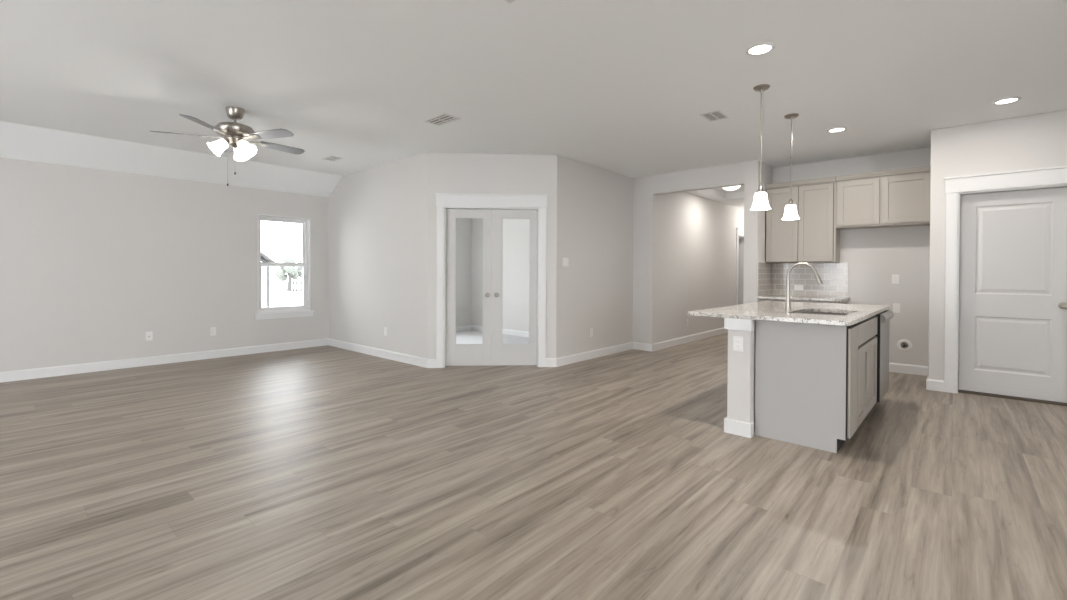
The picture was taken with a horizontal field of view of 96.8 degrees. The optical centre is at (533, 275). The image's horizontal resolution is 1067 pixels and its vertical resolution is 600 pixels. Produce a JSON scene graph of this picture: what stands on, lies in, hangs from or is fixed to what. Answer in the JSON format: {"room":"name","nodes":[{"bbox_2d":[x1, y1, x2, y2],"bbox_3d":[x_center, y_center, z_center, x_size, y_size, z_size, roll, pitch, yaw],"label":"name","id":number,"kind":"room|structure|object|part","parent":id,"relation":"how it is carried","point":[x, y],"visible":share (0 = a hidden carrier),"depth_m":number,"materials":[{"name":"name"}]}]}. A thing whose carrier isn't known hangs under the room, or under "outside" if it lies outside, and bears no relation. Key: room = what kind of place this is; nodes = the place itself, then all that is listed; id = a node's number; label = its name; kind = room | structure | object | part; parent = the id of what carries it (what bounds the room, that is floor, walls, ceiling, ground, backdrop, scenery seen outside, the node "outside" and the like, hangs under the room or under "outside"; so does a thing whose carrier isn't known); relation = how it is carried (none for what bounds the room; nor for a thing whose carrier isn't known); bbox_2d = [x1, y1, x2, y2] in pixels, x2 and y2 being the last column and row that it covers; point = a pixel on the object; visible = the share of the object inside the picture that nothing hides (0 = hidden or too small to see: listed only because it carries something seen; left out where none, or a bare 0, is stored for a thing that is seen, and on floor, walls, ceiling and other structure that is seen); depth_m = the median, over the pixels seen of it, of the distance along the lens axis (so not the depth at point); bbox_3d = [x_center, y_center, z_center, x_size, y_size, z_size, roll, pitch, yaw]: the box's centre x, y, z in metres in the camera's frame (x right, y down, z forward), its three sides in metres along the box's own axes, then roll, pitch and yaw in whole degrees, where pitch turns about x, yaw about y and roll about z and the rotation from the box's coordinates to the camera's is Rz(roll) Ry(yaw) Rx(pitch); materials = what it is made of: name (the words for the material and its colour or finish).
{"room":"open-plan living room","nodes":[
{"label":"open-plan living room","id":0,"kind":"room"},
{"bbox_2d":[0,157,328,371],"bbox_3d":[-6.094,-0.075,4.970,0.170,2.473,8.142,1,1,42],"label":"wall","id":1,"kind":"structure","parent":0,"point":[93,261],"depth_m":5.99,"materials":[{"name":"grey paint"}]},
{"bbox_2d":[146,331,152,340],"bbox_3d":[-4.960,0.775,6.117,0.018,0.115,0.072,1,1,42],"label":"cable plate","id":2,"kind":"object","parent":1,"relation":"attached to","point":[149,335],"visible":1,"depth_m":6.12,"materials":[{"name":"white plastic"}]},
{"bbox_2d":[0,338,327,382],"bbox_3d":[-6.006,1.105,4.944,0.015,0.114,7.812,1,1,42],"label":"baseboard","id":3,"kind":"structure","parent":1,"relation":"attached to","point":[7,376],"depth_m":6.10,"materials":[{"name":"white paint"}]},
{"bbox_2d":[210,327,215,335],"bbox_3d":[-4.494,0.779,6.648,0.009,0.115,0.072,1,1,42],"label":"wall outlet","id":4,"kind":"object","parent":1,"relation":"attached to","point":[213,329],"visible":1,"depth_m":6.65,"materials":[{"name":"white plastic"}]},
{"bbox_2d":[254,214,313,319],"bbox_3d":[-3.908,-0.137,7.405,0.205,1.575,0.872,1,1,42],"label":"window","id":5,"kind":"structure","parent":1,"relation":"in","point":[304,310],"depth_m":7.45,"materials":[{"name":"white paint"}]},
{"bbox_3d":[-3.947,-0.510,7.437,0.030,0.738,0.690,1,1,42],"label":"sash","id":6,"kind":"part","parent":5,"relation":"part of","materials":[{"name":"clear glass"}]},
{"bbox_3d":[-3.924,0.151,7.420,0.030,0.721,0.690,1,1,42],"label":"sash","id":7,"kind":"part","parent":5,"relation":"part of","materials":[{"name":"clear glass"}]},
{"bbox_2d":[328,153,427,358],"bbox_3d":[-2.335,-0.211,7.000,2.754,2.743,0.115,1,1,42],"label":"wall","id":8,"kind":"structure","parent":0,"point":[378,216],"depth_m":6.76,"materials":[{"name":"grey paint"}]},
{"bbox_2d":[328,338,427,367],"bbox_3d":[-2.382,1.103,6.960,2.760,0.114,0.015,1,1,42],"label":"baseboard","id":9,"kind":"structure","parent":8,"relation":"attached to","point":[414,360],"depth_m":6.78,"materials":[{"name":"white paint"}]},
{"bbox_2d":[456,218,471,326],"bbox_3d":[-2.234,-0.227,8.944,0.120,2.743,2.928,1,1,42],"label":"wall","id":10,"kind":"structure","parent":0,"point":[463,225],"depth_m":9.75,"materials":[{"name":"grey paint"}]},
{"bbox_2d":[428,153,556,358],"bbox_3d":[-0.527,-0.197,6.149,1.643,2.743,0.115,0,0,-3],"label":"wall","id":11,"kind":"structure","parent":0,"point":[461,173],"depth_m":6.08,"materials":[{"name":"grey paint"}]},
{"bbox_2d":[446,209,491,364],"bbox_3d":[-0.833,0.143,6.106,0.586,2.016,0.107,0,0,-3],"label":"door","id":12,"kind":"structure","parent":11,"relation":"in","point":[456,354],"depth_m":6.12,"materials":[{"name":"grey paint"}]},
{"bbox_2d":[435,193,547,367],"bbox_3d":[-0.539,0.063,6.134,1.436,2.223,0.147,0,0,-3],"label":"door frame","id":13,"kind":"structure","parent":11,"relation":"attached to","point":[453,200],"depth_m":6.07,"materials":[{"name":"white paint"}]},
{"bbox_2d":[427,358,555,367],"bbox_3d":[-0.529,1.118,6.094,1.655,0.114,0.015,0,0,-3],"label":"baseboard","id":14,"kind":"structure","parent":11,"relation":"attached to","point":[550,362],"depth_m":6.13,"materials":[{"name":"white paint"}]},
{"bbox_2d":[492,209,536,364],"bbox_3d":[-0.244,0.146,6.141,0.586,2.016,0.107,0,0,-3],"label":"door","id":15,"kind":"structure","parent":11,"relation":"in","point":[502,354],"depth_m":6.15,"materials":[{"name":"grey paint"}]},
{"bbox_2d":[471,218,529,331],"bbox_3d":[0.082,-0.216,8.765,3.582,2.743,0.120,1,1,42],"label":"wall","id":16,"kind":"structure","parent":0,"point":[516,232],"depth_m":9.17,"materials":[{"name":"grey paint"}]},
{"bbox_2d":[456,325,528,336],"bbox_3d":[-0.895,1.103,7.681,3.582,0.114,2.808,1,1,42],"label":"baseboard","id":17,"kind":"structure","parent":16,"relation":"attached to","point":[468,327],"depth_m":9.27,"materials":[{"name":"white paint"}]},
{"bbox_2d":[0,332,1066,599],"bbox_3d":[1.248,1.248,4.113,12.372,0.100,16.600,1,1,42],"label":"floor","id":18,"kind":"structure","parent":0,"point":[327,472],"depth_m":2.66,"materials":[{"name":"brown wood"}]},
{"bbox_2d":[446,330,528,365],"bbox_3d":[-0.894,1.155,7.658,3.616,0.012,2.842,1,1,42],"label":"carpet","id":19,"kind":"object","parent":18,"relation":"on","point":[469,336],"visible":0.13,"depth_m":8.54,"materials":[{"name":"grey carpet"}]},
{"bbox_2d":[724,318,755,437],"bbox_3d":[2.232,0.759,4.331,0.200,0.884,2.053,1,1,43],"label":"wall","id":20,"kind":"structure","parent":18,"relation":"on","point":[740,419],"depth_m":3.58,"materials":[{"name":"grey paint"}]},
{"bbox_2d":[733,336,742,351],"bbox_3d":[1.547,0.514,3.586,0.072,0.115,0.009,1,1,43],"label":"wall outlet","id":21,"kind":"object","parent":20,"relation":"attached to","point":[737,340],"visible":1,"depth_m":3.58,"materials":[{"name":"white plastic"}]},
{"bbox_3d":[2.231,1.147,4.335,0.200,0.108,2.051,1,1,43],"label":"trim","id":22,"kind":"part","parent":20,"relation":"part of","materials":[{"name":"white paint"}]},
{"bbox_3d":[2.233,0.361,4.329,0.198,0.088,2.053,1,1,43],"label":"cap trim","id":23,"kind":"part","parent":20,"relation":"part of","materials":[{"name":"white paint"}]},
{"bbox_2d":[759,299,846,303],"bbox_3d":[3.570,0.748,6.302,0.920,0.884,0.620,1,1,42],"label":"base cabinet","id":24,"kind":"object","parent":18,"relation":"on","point":[760,300],"visible":0.09,"depth_m":6.06,"materials":[{"name":"beige paint"}]},
{"bbox_2d":[758,295,849,301],"bbox_3d":[3.576,0.291,6.284,0.953,0.030,0.635,1,1,42],"label":"countertop","id":25,"kind":"structure","parent":24,"relation":"on","point":[783,297],"depth_m":6.12,"materials":[{"name":"stone"}]},
{"bbox_2d":[755,320,857,452],"bbox_3d":[2.001,0.765,3.492,0.605,0.884,0.298,1,1,43],"label":"base cabinet","id":26,"kind":"object","parent":18,"relation":"on","point":[806,374],"visible":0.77,"depth_m":3.36,"materials":[{"name":"grey wood"}]},
{"bbox_3d":[2.218,0.726,3.293,0.016,0.742,0.272,1,1,43],"label":"door","id":27,"kind":"part","parent":26,"relation":"part of","materials":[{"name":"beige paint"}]},
{"bbox_2d":[802,312,876,440],"bbox_3d":[2.440,0.762,3.966,0.598,0.884,0.990,1,1,43],"label":"base cabinet","id":28,"kind":"object","parent":18,"relation":"on","point":[867,328],"visible":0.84,"depth_m":3.72,"materials":[{"name":"grey wood"}]},
{"bbox_2d":[688,301,889,325],"bbox_3d":[2.360,0.303,4.227,1.110,0.030,2.110,1,1,43],"label":"countertop","id":29,"kind":"structure","parent":28,"relation":"on","point":[764,310],"depth_m":3.84,"materials":[{"name":"stone"}]},
{"bbox_2d":[784,262,822,309],"bbox_3d":[2.294,0.086,4.015,0.288,0.406,0.126,1,1,43],"label":"kitchen faucet","id":30,"kind":"object","parent":29,"relation":"on","point":[818,279],"visible":1,"depth_m":4.05,"materials":[{"name":"silver metal"}]},
{"bbox_3d":[2.261,-0.054,3.997,0.229,0.126,0.024,1,1,43],"label":"spout","id":31,"kind":"part","parent":30,"relation":"part of","materials":[{"name":"silver metal"}]},
{"bbox_3d":[2.487,0.812,3.589,0.017,0.568,0.476,1,1,43],"label":"door","id":32,"kind":"part","parent":28,"relation":"part of","materials":[{"name":"beige paint"}]},
{"bbox_3d":[2.651,0.429,3.763,0.017,0.152,0.956,1,1,43],"label":"drawer","id":33,"kind":"part","parent":28,"relation":"part of","materials":[{"name":"beige paint"}]},
{"bbox_3d":[2.812,0.810,3.943,0.017,0.568,0.476,1,1,43],"label":"door","id":34,"kind":"part","parent":28,"relation":"part of","materials":[{"name":"beige paint"}]},
{"bbox_2d":[875,310,893,402],"bbox_3d":[3.011,0.761,4.548,0.652,0.882,0.636,1,1,43],"label":"dishwasher","id":35,"kind":"object","parent":18,"relation":"on","point":[883,318],"visible":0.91,"depth_m":4.22,"materials":[{"name":"grey metal"}]},
{"bbox_3d":[3.225,0.716,4.351,0.005,0.767,0.612,1,1,43],"label":"door","id":36,"kind":"part","parent":35,"relation":"part of","materials":[{"name":"silver metal"}]},
{"bbox_3d":[3.240,0.373,4.335,0.033,0.075,0.604,1,1,43],"label":"handle","id":37,"kind":"part","parent":35,"relation":"part of","materials":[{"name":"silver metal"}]},
{"bbox_2d":[958,390,1066,405],"bbox_3d":[4.702,1.198,4.668,0.779,0.020,0.060,1,1,42],"label":"threshold","id":38,"kind":"object","parent":18,"relation":"on","point":[959,391],"visible":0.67,"depth_m":4.64,"materials":[{"name":"brown metal"}]},
{"bbox_2d":[0,0,1066,196],"bbox_3d":[-0.296,-1.397,2.339,12.372,0.520,11.915,1,1,42],"label":"ceiling","id":39,"kind":"structure","parent":0,"point":[623,87],"depth_m":3.69,"materials":[{"name":"white paint"}]},
{"bbox_2d":[150,106,304,185],"bbox_3d":[-2.787,-1.203,4.481,1.252,0.722,1.233,1,1,42],"label":"ceiling fan","id":40,"kind":"object","parent":39,"relation":"hanging from","point":[235,133],"visible":1,"depth_m":4.38,"materials":[{"name":"silver metal"}]},
{"bbox_3d":[-3.210,-1.293,4.306,0.440,0.035,0.134,0,0,-18],"label":"blade","id":41,"kind":"part","parent":40,"relation":"part of","materials":[{"name":"grey wood"}]},
{"bbox_3d":[-2.795,-1.289,4.009,0.134,0.035,0.440,0,0,0],"label":"blade","id":42,"kind":"part","parent":40,"relation":"part of","materials":[{"name":"grey wood"}]},
{"bbox_3d":[-2.900,-1.184,4.356,0.147,0.166,0.166,1,1,42],"label":"lamp shade","id":43,"kind":"part","parent":40,"relation":"part of","materials":[{"name":"white glass"}]},
{"bbox_3d":[-3.056,-1.296,4.794,0.134,0.035,0.440,0,1,-36],"label":"blade","id":44,"kind":"part","parent":40,"relation":"part of","materials":[{"name":"metal"}]},
{"bbox_3d":[-2.825,-1.185,4.585,0.164,0.166,0.155,1,1,42],"label":"lamp shade","id":45,"kind":"part","parent":40,"relation":"part of","materials":[{"name":"white glass"}]},
{"bbox_3d":[-2.661,-1.183,4.411,0.166,0.166,0.146,1,1,42],"label":"lamp shade","id":46,"kind":"part","parent":40,"relation":"part of","materials":[{"name":"white glass"}]},
{"bbox_3d":[-2.383,-1.290,4.312,0.440,0.035,0.134,0,0,18],"label":"blade","id":47,"kind":"part","parent":40,"relation":"part of","materials":[{"name":"grey wood"}]},
{"bbox_3d":[-2.545,-1.294,4.797,0.134,0.035,0.440,1,1,36],"label":"blade","id":48,"kind":"part","parent":40,"relation":"part of","materials":[{"name":"grey wood"}]},
{"bbox_2d":[323,156,342,160],"bbox_3d":[-2.696,-1.577,6.365,0.300,0.004,0.170,1,1,42],"label":"ceiling vent","id":49,"kind":"object","parent":39,"relation":"in","point":[330,158],"visible":1,"depth_m":6.36,"materials":[{"name":"white metal"}]},
{"bbox_2d":[423,113,460,125],"bbox_3d":[-0.916,-1.556,4.725,0.360,0.004,0.210,1,1,42],"label":"ceiling vent","id":50,"kind":"object","parent":39,"relation":"in","point":[444,118],"visible":1,"depth_m":4.71,"materials":[{"name":"white metal"}]},
{"bbox_2d":[699,110,729,121],"bbox_3d":[1.749,-1.544,4.579,0.190,0.004,0.280,1,1,42],"label":"ceiling vent","id":51,"kind":"object","parent":39,"relation":"in","point":[714,115],"visible":1,"depth_m":4.56,"materials":[{"name":"white metal"}]},
{"bbox_2d":[745,42,774,55],"bbox_3d":[1.530,-1.531,3.201,0.184,0.010,0.184,1,1,42],"label":"recessed light","id":52,"kind":"object","parent":39,"relation":"in","point":[761,48],"visible":1,"depth_m":3.19,"materials":[{"name":"white metal"}]},
{"bbox_2d":[750,84,770,209],"bbox_3d":[1.857,-1.043,3.868,0.154,0.995,0.154,1,1,42],"label":"pendant lamp","id":53,"kind":"object","parent":39,"relation":"hanging from","point":[760,202],"visible":1,"depth_m":3.85,"materials":[{"name":"white glass"}]},
{"bbox_3d":[1.855,-0.616,3.872,0.154,0.141,0.154,1,1,42],"label":"lamp shade","id":54,"kind":"part","parent":53,"relation":"part of","materials":[{"name":"white glass"}]},
{"bbox_3d":[1.857,-1.110,3.868,0.016,0.800,0.016,1,1,42],"label":"rod","id":55,"kind":"part","parent":53,"relation":"part of","materials":[{"name":"silver metal"}]},
{"bbox_2d":[782,113,799,219],"bbox_3d":[2.480,-1.046,4.564,0.154,0.995,0.154,1,1,42],"label":"pendant lamp","id":56,"kind":"object","parent":39,"relation":"hanging from","point":[790,213],"visible":1,"depth_m":4.55,"materials":[{"name":"white glass"}]},
{"bbox_3d":[2.480,-1.113,4.563,0.016,0.800,0.016,1,1,42],"label":"rod","id":57,"kind":"part","parent":56,"relation":"part of","materials":[{"name":"silver metal"}]},
{"bbox_3d":[2.478,-0.619,4.567,0.154,0.141,0.154,1,1,42],"label":"lamp shade","id":58,"kind":"part","parent":56,"relation":"part of","materials":[{"name":"white glass"}]},
{"bbox_2d":[827,127,846,132],"bbox_3d":[3.195,-1.539,4.992,0.184,0.010,0.184,1,1,42],"label":"recessed light","id":59,"kind":"object","parent":39,"relation":"in","point":[836,129],"visible":1,"depth_m":4.97,"materials":[{"name":"white metal"}]},
{"bbox_2d":[992,96,1021,104],"bbox_3d":[4.129,-1.528,4.138,0.184,0.010,0.184,1,1,42],"label":"recessed light","id":60,"kind":"object","parent":39,"relation":"in","point":[1007,100],"visible":1,"depth_m":4.12,"materials":[{"name":"white metal"}]},
{"bbox_2d":[556,155,632,357],"bbox_3d":[0.904,-0.198,6.906,0.115,2.743,1.961,1,1,42],"label":"wall","id":61,"kind":"structure","parent":0,"point":[594,205],"depth_m":6.75,"materials":[{"name":"grey paint"}]},
{"bbox_2d":[563,258,568,265],"bbox_3d":[0.428,-0.185,6.276,0.009,0.115,0.118,1,1,42],"label":"light switch","id":62,"kind":"object","parent":61,"relation":"attached to","point":[565,260],"visible":1,"depth_m":6.28,"materials":[{"name":"white plastic"}]},
{"bbox_2d":[556,342,632,366],"bbox_3d":[0.940,1.118,6.866,0.015,0.114,1.952,1,1,42],"label":"baseboard","id":63,"kind":"structure","parent":61,"relation":"attached to","point":[583,356],"depth_m":6.74,"materials":[{"name":"white paint"}]},
{"bbox_2d":[632,162,743,343],"bbox_3d":[2.229,-0.194,7.118,1.816,2.743,0.115,1,1,42],"label":"wall","id":64,"kind":"structure","parent":0,"point":[645,188],"depth_m":7.42,"materials":[{"name":"grey paint"}]},
{"bbox_2d":[633,342,652,351],"bbox_3d":[1.720,1.116,7.489,0.354,0.114,0.015,1,1,42],"label":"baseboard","id":65,"kind":"structure","parent":64,"relation":"attached to","point":[636,345],"depth_m":7.47,"materials":[{"name":"white paint"}]},
{"bbox_2d":[655,192,743,342],"bbox_3d":[3.657,-0.153,9.497,0.115,2.635,5.339,1,1,42],"label":"wall","id":66,"kind":"structure","parent":0,"point":[696,235],"depth_m":8.52,"materials":[{"name":"grey paint"}]},
{"bbox_2d":[653,327,727,350],"bbox_3d":[3.108,1.111,8.797,0.015,0.114,3.784,1,1,42],"label":"baseboard","id":67,"kind":"structure","parent":66,"relation":"attached to","point":[673,342],"depth_m":8.34,"materials":[{"name":"white paint"}]},
{"bbox_2d":[736,227,743,304],"bbox_3d":[4.667,0.058,10.614,0.147,2.203,1.046,1,1,42],"label":"door frame","id":68,"kind":"structure","parent":66,"relation":"attached to","point":[739,231],"depth_m":10.22,"materials":[{"name":"white paint"}]},
{"bbox_2d":[738,239,743,304],"bbox_3d":[4.504,0.137,11.078,0.760,2.005,0.035,0,1,22],"label":"door","id":69,"kind":"structure","parent":66,"relation":"in","point":[741,241],"depth_m":10.94,"materials":[{"name":"grey paint"}]},
{"bbox_2d":[687,185,743,209],"bbox_3d":[4.170,-1.565,9.035,1.482,0.200,5.339,1,1,42],"label":"ceiling","id":70,"kind":"structure","parent":0,"point":[735,198],"depth_m":8.95,"materials":[{"name":"white paint"}]},
{"bbox_2d":[722,185,740,190],"bbox_3d":[3.396,-1.531,8.144,0.330,0.120,0.330,1,1,42],"label":"flush light","id":71,"kind":"object","parent":70,"relation":"attached to","point":[731,188],"visible":0.49,"depth_m":8.07,"materials":[{"name":"white glass"}]},
{"bbox_2d":[743,160,771,303],"bbox_3d":[4.747,-0.194,8.452,0.179,2.743,5.454,1,1,42],"label":"wall","id":72,"kind":"structure","parent":0,"point":[754,220],"depth_m":6.42,"materials":[{"name":"grey paint"}]},
{"bbox_2d":[772,147,930,365],"bbox_3d":[4.140,-0.179,6.296,1.776,2.743,0.115,1,1,42],"label":"wall","id":73,"kind":"structure","parent":0,"point":[872,255],"depth_m":5.93,"materials":[{"name":"grey paint"}]},
{"bbox_2d":[765,177,839,262],"bbox_3d":[3.629,-0.723,6.416,0.834,1.080,0.371,1,1,42],"label":"upper cabinet","id":74,"kind":"object","parent":73,"relation":"attached to","point":[814,237],"visible":0.98,"depth_m":6.26,"materials":[{"name":"beige paint"}]},
{"bbox_3d":[3.374,-0.692,6.441,0.393,0.996,0.020,1,1,42],"label":"door","id":75,"kind":"part","parent":74,"relation":"part of","materials":[{"name":"beige paint"}]},
{"bbox_3d":[3.530,-1.230,6.298,0.834,0.064,0.066,1,1,42],"label":"crown molding","id":76,"kind":"part","parent":74,"relation":"part of","materials":[{"name":"beige paint"}]},
{"bbox_3d":[3.673,-0.689,6.175,0.395,0.996,0.020,1,1,42],"label":"door","id":77,"kind":"part","parent":74,"relation":"part of","materials":[{"name":"beige paint"}]},
{"bbox_2d":[758,262,847,296],"bbox_3d":[3.575,0.046,6.301,0.928,0.457,0.630,1,1,42],"label":"backsplash","id":78,"kind":"structure","parent":73,"relation":"attached to","point":[772,277],"depth_m":6.51,"materials":[{"name":"beige tile"}]},
{"bbox_2d":[794,285,802,289],"bbox_3d":[3.693,0.158,6.600,0.115,0.072,0.008,1,1,42],"label":"wall outlet","id":79,"kind":"object","parent":78,"relation":"attached to","point":[796,287],"visible":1,"depth_m":6.60,"materials":[{"name":"white plastic"}]},
{"bbox_2d":[836,166,930,229],"bbox_3d":[4.292,-0.932,5.826,0.931,0.647,0.371,1,1,42],"label":"upper cabinet","id":80,"kind":"object","parent":73,"relation":"attached to","point":[900,197],"visible":0.93,"depth_m":5.70,"materials":[{"name":"beige paint"}]},
{"bbox_3d":[4.019,-0.906,5.868,0.428,0.549,0.020,1,1,42],"label":"door","id":81,"kind":"part","parent":80,"relation":"part of","materials":[{"name":"beige paint"}]},
{"bbox_3d":[4.192,-1.223,5.710,0.931,0.064,0.066,1,1,42],"label":"crown molding","id":82,"kind":"part","parent":80,"relation":"part of","materials":[{"name":"beige paint"}]},
{"bbox_3d":[4.364,-0.902,5.561,0.445,0.549,0.020,1,1,42],"label":"door","id":83,"kind":"part","parent":80,"relation":"part of","materials":[{"name":"beige paint"}]},
{"bbox_2d":[892,274,898,283],"bbox_3d":[4.500,0.038,5.894,0.072,0.115,0.009,1,1,42],"label":"wall outlet","id":84,"kind":"object","parent":73,"relation":"attached to","point":[895,277],"visible":1,"depth_m":5.89,"materials":[{"name":"white plastic"}]},
{"bbox_2d":[893,303,899,312],"bbox_3d":[4.510,0.398,5.890,0.072,0.115,0.006,1,1,42],"label":"blank plate","id":85,"kind":"object","parent":73,"relation":"attached to","point":[896,306],"visible":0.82,"depth_m":5.89,"materials":[{"name":"white plastic"}]},
{"bbox_2d":[897,339,911,351],"bbox_3d":[4.563,0.855,5.832,0.152,0.152,0.024,1,1,42],"label":"water supply box","id":86,"kind":"object","parent":73,"relation":"attached to","point":[904,345],"visible":1,"depth_m":5.84,"materials":[{"name":"white plastic"}]},
{"bbox_2d":[889,362,927,375],"bbox_3d":[4.463,1.140,5.928,0.783,0.114,0.015,1,1,42],"label":"baseboard","id":87,"kind":"structure","parent":73,"relation":"attached to","point":[893,367],"depth_m":5.80,"materials":[{"name":"white paint"}]},
{"bbox_2d":[958,195,960,370],"bbox_3d":[5.311,-0.165,5.139,1.482,2.743,1.461,1,1,42],"label":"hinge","id":88,"kind":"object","parent":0,"point":[960,195],"depth_m":5.95,"materials":[{"name":"paint"}]},
{"bbox_2d":[928,110,1066,380],"bbox_3d":[5.867,-0.150,3.592,4.397,2.743,0.115,1,1,42],"label":"wall","id":89,"kind":"structure","parent":0,"point":[1035,141],"depth_m":4.79,"materials":[{"name":"grey paint"}]},
{"bbox_2d":[944,166,1066,392],"bbox_3d":[4.678,0.097,4.627,1.031,2.223,0.147,1,1,42],"label":"door frame","id":90,"kind":"structure","parent":89,"relation":"attached to","point":[1052,177],"depth_m":4.86,"materials":[{"name":"white paint"}]},
{"bbox_2d":[958,187,1066,402],"bbox_3d":[4.689,0.175,4.640,0.771,2.010,0.103,1,1,42],"label":"door","id":91,"kind":"structure","parent":89,"relation":"in","point":[1013,293],"depth_m":4.64,"materials":[{"name":"grey paint"}]},
{"bbox_3d":[4.926,0.276,4.407,0.062,0.062,0.068,1,1,42],"label":"knob","id":92,"kind":"part","parent":91,"relation":"part of","materials":[{"name":"silver metal"}]},
{"bbox_3d":[4.595,-0.170,5.384,0.115,2.743,0.876,1,1,42],"label":"wall","id":93,"kind":"structure","parent":0,"visible":0},
{"bbox_2d":[926,376,943,391],"bbox_3d":[4.502,1.145,5.298,0.142,0.114,0.876,1,1,42],"label":"baseboard","id":94,"kind":"structure","parent":93,"relation":"attached to","point":[931,384],"depth_m":4.97,"materials":[{"name":"white paint"}]},
{"label":"outside","id":95,"kind":"structure","parent":0,"visible":0},
{"bbox_2d":[270,281,302,306],"bbox_3d":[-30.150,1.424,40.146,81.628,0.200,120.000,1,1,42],"label":"ground","id":96,"kind":"structure","parent":95,"point":[279,295],"depth_m":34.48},
{"bbox_2d":[261,252,275,306],"bbox_3d":[-16.950,-1.999,15.414,8.550,7.160,13.160,1,1,42],"label":"neighbor house","id":97,"kind":"structure","parent":96,"relation":"on","point":[264,258],"depth_m":17.48,"materials":[{"name":"white"}]},
{"bbox_2d":[275,256,302,290],"bbox_3d":[-21.437,-0.177,42.062,2.654,3.082,2.048,0,1,-36],"label":"tree","id":98,"kind":"object","parent":96,"relation":"on","point":[292,273],"visible":0.93,"depth_m":41.71,"materials":[{"name":"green plant"}]},
{"bbox_2d":[290,280,302,296],"bbox_3d":[-16.407,0.866,32.790,0.060,1.150,0.850,1,1,42],"label":"fence","id":99,"kind":"object","parent":96,"relation":"on","point":[291,282],"visible":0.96,"depth_m":32.77,"materials":[{"name":"grey wood"}]},
{"bbox_2d":[297,258,302,270],"bbox_3d":[-21.009,-0.156,45.270,3.025,2.988,1.858,0,1,-29],"label":"tree","id":100,"kind":"object","parent":96,"relation":"on","point":[300,260],"visible":0.04,"depth_m":44.01,"materials":[{"name":"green plant"}]}
]}

